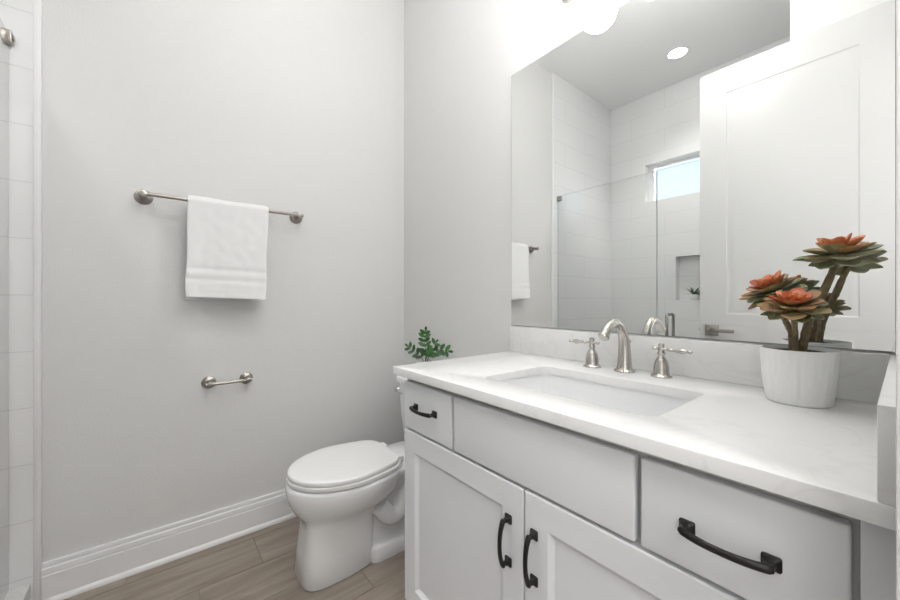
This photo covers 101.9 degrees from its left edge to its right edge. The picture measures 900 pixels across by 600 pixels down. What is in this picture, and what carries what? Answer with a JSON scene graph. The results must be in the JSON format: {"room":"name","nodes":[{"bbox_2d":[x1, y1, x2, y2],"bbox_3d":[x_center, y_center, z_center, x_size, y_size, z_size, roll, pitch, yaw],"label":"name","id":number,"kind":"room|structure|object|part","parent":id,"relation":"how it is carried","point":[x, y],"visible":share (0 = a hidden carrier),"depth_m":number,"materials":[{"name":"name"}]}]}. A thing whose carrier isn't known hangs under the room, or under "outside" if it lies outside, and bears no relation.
{"room":"bathroom","nodes":[
{"label":"bathroom","id":0,"kind":"room"},
{"bbox_2d":[42,0,403,562],"bbox_3d":[-1.352,-0.443,1.440,2.650,3.030,0.120,0,0,-39],"label":"wall","id":1,"kind":"structure","parent":0,"point":[291,106],"depth_m":1.59,"materials":[{"name":"paint"}]},
{"bbox_2d":[0,0,32,599],"bbox_3d":[-1.840,-0.443,0.965,0.989,3.030,0.010,0,0,-39],"label":"wall tile","id":2,"kind":"structure","parent":1,"relation":"attached to","point":[16,15],"depth_m":1.25,"materials":[{"name":"white tile"}]},
{"bbox_2d":[0,18,14,599],"bbox_3d":[-1.243,0.039,0.919,0.038,1.884,0.809,0,0,-39],"label":"glass panel","id":3,"kind":"object","parent":2,"relation":"attached to","point":[7,39],"visible":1,"depth_m":1.20,"materials":[{"name":"clear glass"}]},
{"bbox_3d":[-1.244,0.039,0.917,0.009,1.884,0.806,0,0,-39],"label":"glass pane","id":4,"kind":"part","parent":3,"relation":"part of","materials":[{"name":"clear glass"}]},
{"bbox_2d":[4,584,30,599],"bbox_3d":[-1.024,1.027,0.644,0.107,0.090,1.512,0,0,-39],"label":"trim","id":5,"kind":"structure","parent":1,"relation":"attached to","point":[23,592],"depth_m":1.23,"materials":[{"name":"white stone"}]},
{"bbox_2d":[33,0,41,599],"bbox_3d":[-1.446,-0.443,1.280,0.019,3.030,0.012,0,0,-39],"label":"trim","id":6,"kind":"structure","parent":1,"relation":"attached to","point":[37,4],"depth_m":1.27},
{"bbox_2d":[41,489,296,599],"bbox_3d":[-0.853,1.000,1.746,1.488,0.143,0.026,0,0,-39],"label":"baseboard","id":7,"kind":"structure","parent":1,"relation":"attached to","point":[73,574],"depth_m":1.47,"materials":[{"name":"white wood"}]},
{"bbox_2d":[134,189,303,223],"bbox_3d":[-0.976,-0.412,1.615,0.644,0.060,0.077,0,0,-39],"label":"towel bar","id":8,"kind":"object","parent":1,"relation":"attached to","point":[142,196],"visible":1,"depth_m":1.46,"materials":[{"name":"silver metal"}]},
{"bbox_2d":[201,372,252,388],"bbox_3d":[-0.979,0.360,1.618,0.199,0.054,0.069,0,0,-39],"label":"toilet paper holder","id":9,"kind":"object","parent":1,"relation":"attached to","point":[208,382],"visible":1,"depth_m":1.60,"materials":[{"name":"silver metal"}]},
{"bbox_2d":[185,195,268,299],"bbox_3d":[-0.954,-0.215,1.579,0.308,0.435,0.065,0,0,-39],"label":"hand towel","id":10,"kind":"object","parent":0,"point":[226,241],"visible":1,"depth_m":1.56,"materials":[{"name":"white fabric"}]},
{"bbox_2d":[64,517,405,599],"bbox_3d":[-0.281,1.102,0.119,2.870,0.060,3.520,0,0,-39],"label":"floor","id":11,"kind":"structure","parent":0,"point":[257,565],"depth_m":1.40,"materials":[{"name":"brown wood"}]},
{"bbox_2d":[285,375,407,591],"bbox_3d":[-0.307,0.732,1.617,0.786,0.680,0.454,0,0,-39],"label":"toilet","id":12,"kind":"object","parent":11,"relation":"on","point":[348,499],"visible":0.67,"depth_m":1.41,"materials":[{"name":"ceramic"}]},
{"bbox_3d":[-0.438,0.690,1.512,0.444,0.017,0.361,0,0,-39],"label":"seat","id":13,"kind":"part","parent":12,"relation":"part of","materials":[{"name":"plastic"}]},
{"bbox_3d":[-0.433,0.679,1.516,0.451,0.042,0.356,0,0,-39],"label":"seat lid","id":14,"kind":"part","parent":12,"relation":"part of","materials":[{"name":"plastic"}]},
{"bbox_3d":[-0.259,0.461,1.867,0.029,0.028,0.082,0,0,-39],"label":"flush lever","id":15,"kind":"part","parent":12,"relation":"part of","materials":[{"name":"silver metal"}]},
{"bbox_3d":[-0.078,0.411,1.801,0.198,0.038,0.454,0,0,-39],"label":"tank lid","id":16,"kind":"part","parent":12,"relation":"part of","materials":[{"name":"ceramic"}]},
{"bbox_3d":[-0.076,0.569,1.802,0.180,0.283,0.424,0,0,-39],"label":"tank","id":17,"kind":"part","parent":12,"relation":"part of","materials":[{"name":"ceramic"}]},
{"bbox_2d":[404,326,452,362],"bbox_3d":[-0.108,0.263,1.883,0.247,0.258,0.108,0,0,-2],"label":"potted leafy plant","id":18,"kind":"object","parent":12,"relation":"on","point":[429,351],"visible":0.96,"depth_m":1.86,"materials":[{"name":"green plant"}]},
{"bbox_3d":[-0.180,0.270,1.855,0.105,0.117,0.020,0,0,-13],"label":"stem","id":19,"kind":"part","parent":18,"relation":"part of","materials":[{"name":"green plant"}]},
{"bbox_3d":[-0.128,0.351,1.874,0.090,0.082,0.090,0,0,-39],"label":"pot","id":20,"kind":"part","parent":18,"relation":"part of","materials":[{"name":"white ceramic"}]},
{"bbox_3d":[-0.128,0.230,1.861,0.072,0.194,0.033,0,0,1],"label":"stem","id":21,"kind":"part","parent":18,"relation":"part of","materials":[{"name":"green plant"}]},
{"bbox_3d":[-0.096,0.264,1.903,0.098,0.130,0.040,0,0,-31],"label":"stem","id":22,"kind":"part","parent":18,"relation":"part of","materials":[{"name":"green plant"}]},
{"bbox_3d":[-0.057,0.274,1.846,0.146,0.108,0.024,0,0,15],"label":"stem","id":23,"kind":"part","parent":18,"relation":"part of","materials":[{"name":"green plant"}]},
{"bbox_2d":[405,379,895,599],"bbox_3d":[0.370,0.655,0.940,0.584,0.834,1.028,0,0,-39],"label":"vanity cabinet","id":24,"kind":"object","parent":11,"relation":"on","point":[501,503],"visible":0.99,"depth_m":0.67,"materials":[{"name":"paint"}]},
{"bbox_3d":[-0.087,0.327,1.070,0.034,0.019,0.117,0,0,-39],"label":"handle","id":25,"kind":"part","parent":24,"relation":"part of","materials":[{"name":"black metal"}]},
{"bbox_3d":[-0.064,0.332,1.083,0.019,0.145,0.239,0,0,-39],"label":"drawer","id":26,"kind":"part","parent":24,"relation":"part of","materials":[{"name":"paint"}]},
{"bbox_3d":[0.013,0.684,0.987,0.019,0.546,0.486,0,0,-39],"label":"door","id":27,"kind":"part","parent":24,"relation":"part of","materials":[{"name":"paint"}]},
{"bbox_3d":[0.119,0.541,0.813,0.034,0.117,0.019,0,0,-39],"label":"handle","id":28,"kind":"part","parent":24,"relation":"part of","materials":[{"name":"black metal"}]},
{"bbox_3d":[0.164,0.541,0.757,0.034,0.117,0.019,0,0,-39],"label":"handle","id":29,"kind":"part","parent":24,"relation":"part of","materials":[{"name":"black metal"}]},
{"bbox_3d":[0.317,0.684,0.608,0.019,0.546,0.476,0,0,-39],"label":"door","id":30,"kind":"part","parent":24,"relation":"part of","materials":[{"name":"paint"}]},
{"bbox_2d":[393,351,895,530],"bbox_3d":[0.368,0.226,0.950,0.578,0.024,1.046,0,0,-39],"label":"countertop","id":31,"kind":"structure","parent":24,"relation":"on","point":[826,458],"depth_m":0.63,"materials":[{"name":"white stone"}]},
{"bbox_2d":[502,374,689,415],"bbox_3d":[0.337,0.316,0.923,0.334,0.154,0.500,0,0,-39],"label":"undermount sink","id":32,"kind":"object","parent":31,"relation":"in","point":[636,402],"visible":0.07,"depth_m":1.03,"materials":[{"name":"ceramic"}]},
{"bbox_2d":[569,319,692,378],"bbox_3d":[0.485,0.134,1.063,0.169,0.160,0.360,0,0,-39],"label":"faucet","id":33,"kind":"object","parent":31,"relation":"on","point":[624,362],"visible":1,"depth_m":1.07,"materials":[{"name":"silver metal"}]},
{"bbox_3d":[0.435,0.137,1.188,0.015,0.015,0.103,0,0,-43],"label":"lever","id":34,"kind":"part","parent":33,"relation":"part of","materials":[{"name":"silver metal"}]},
{"bbox_3d":[0.455,0.167,1.169,0.055,0.094,0.055,0,0,-39],"label":"handle","id":35,"kind":"part","parent":33,"relation":"part of","materials":[{"name":"silver metal"}]},
{"bbox_3d":[0.482,0.134,1.062,0.163,0.160,0.060,0,0,-39],"label":"spout","id":36,"kind":"part","parent":33,"relation":"part of","materials":[{"name":"silver metal"}]},
{"bbox_3d":[0.589,0.167,1.018,0.055,0.094,0.055,0,0,-39],"label":"handle","id":37,"kind":"part","parent":33,"relation":"part of","materials":[{"name":"silver metal"}]},
{"bbox_3d":[0.603,0.137,0.994,0.015,0.015,0.103,0,0,-35],"label":"lever","id":38,"kind":"part","parent":33,"relation":"part of","materials":[{"name":"silver metal"}]},
{"bbox_2d":[739,233,884,408],"bbox_3d":[0.741,0.041,0.747,0.213,0.345,0.177,0,0,19],"label":"potted succulent","id":39,"kind":"object","parent":31,"relation":"on","point":[798,374],"visible":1,"depth_m":0.73,"materials":[{"name":"white ceramic"}]},
{"bbox_3d":[0.712,0.054,0.780,0.013,0.143,0.042,0,0,-39],"label":"stem","id":40,"kind":"part","parent":39,"relation":"part of","materials":[{"name":"brown plant"}]},
{"bbox_3d":[0.703,0.071,0.745,0.053,0.110,0.012,0,0,-41],"label":"stem","id":41,"kind":"part","parent":39,"relation":"part of","materials":[{"name":"brown plant"}]},
{"bbox_3d":[0.754,0.019,0.747,0.069,0.214,0.017,0,0,41],"label":"stem","id":42,"kind":"part","parent":39,"relation":"part of","materials":[{"name":"brown plant"}]},
{"bbox_2d":[877,354,895,506],"bbox_3d":[0.686,0.162,0.554,0.577,0.104,0.031,0,0,-39],"label":"side splash","id":43,"kind":"object","parent":31,"relation":"on","point":[886,405],"visible":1,"depth_m":0.38,"materials":[{"name":"white stone"}]},
{"bbox_3d":[0.372,0.338,0.498,0.034,0.019,0.117,0,0,-39],"label":"handle","id":44,"kind":"part","parent":24,"relation":"part of","materials":[{"name":"black metal"}]},
{"bbox_3d":[0.393,0.332,0.514,0.019,0.145,0.233,0,0,-39],"label":"drawer","id":45,"kind":"part","parent":24,"relation":"part of","materials":[{"name":"paint"}]},
{"bbox_2d":[404,0,895,439],"bbox_3d":[0.760,-0.443,1.018,0.120,3.030,3.420,0,0,-39],"label":"wall","id":46,"kind":"structure","parent":0,"point":[461,57],"depth_m":1.78,"materials":[{"name":"paint"}]},
{"bbox_2d":[510,326,890,403],"bbox_3d":[0.576,0.162,1.137,0.020,0.104,1.017,0,0,-39],"label":"backsplash","id":47,"kind":"structure","parent":46,"relation":"attached to","point":[861,374],"depth_m":0.99,"materials":[{"name":"white stone"}]},
{"bbox_2d":[511,0,895,351],"bbox_3d":[0.583,-0.420,1.140,0.006,1.052,1.028,0,0,-39],"label":"wall mirror","id":48,"kind":"object","parent":46,"relation":"attached to","point":[669,157],"visible":0.8,"depth_m":0.99,"materials":[{"name":"silver mirror"}]},
{"bbox_2d":[759,345,840,408],"bbox_3d":[0.730,0.158,0.765,0.124,0.112,0.124,0,0,-39],"label":"pot","id":49,"kind":"object","parent":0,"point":[805,376],"depth_m":0.72,"materials":[{"name":"white ceramic"}]},
{"bbox_3d":[0.378,-0.443,0.210,1.487,3.030,0.120,0,0,-39],"label":"wall","id":50,"kind":"structure","parent":0,"visible":0},
{"bbox_2d":[896,0,899,599],"bbox_3d":[0.150,-0.175,0.039,0.862,2.495,0.138,0,0,-39],"label":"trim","id":51,"kind":"structure","parent":50,"relation":"attached to","point":[897,1],"depth_m":0.33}
]}

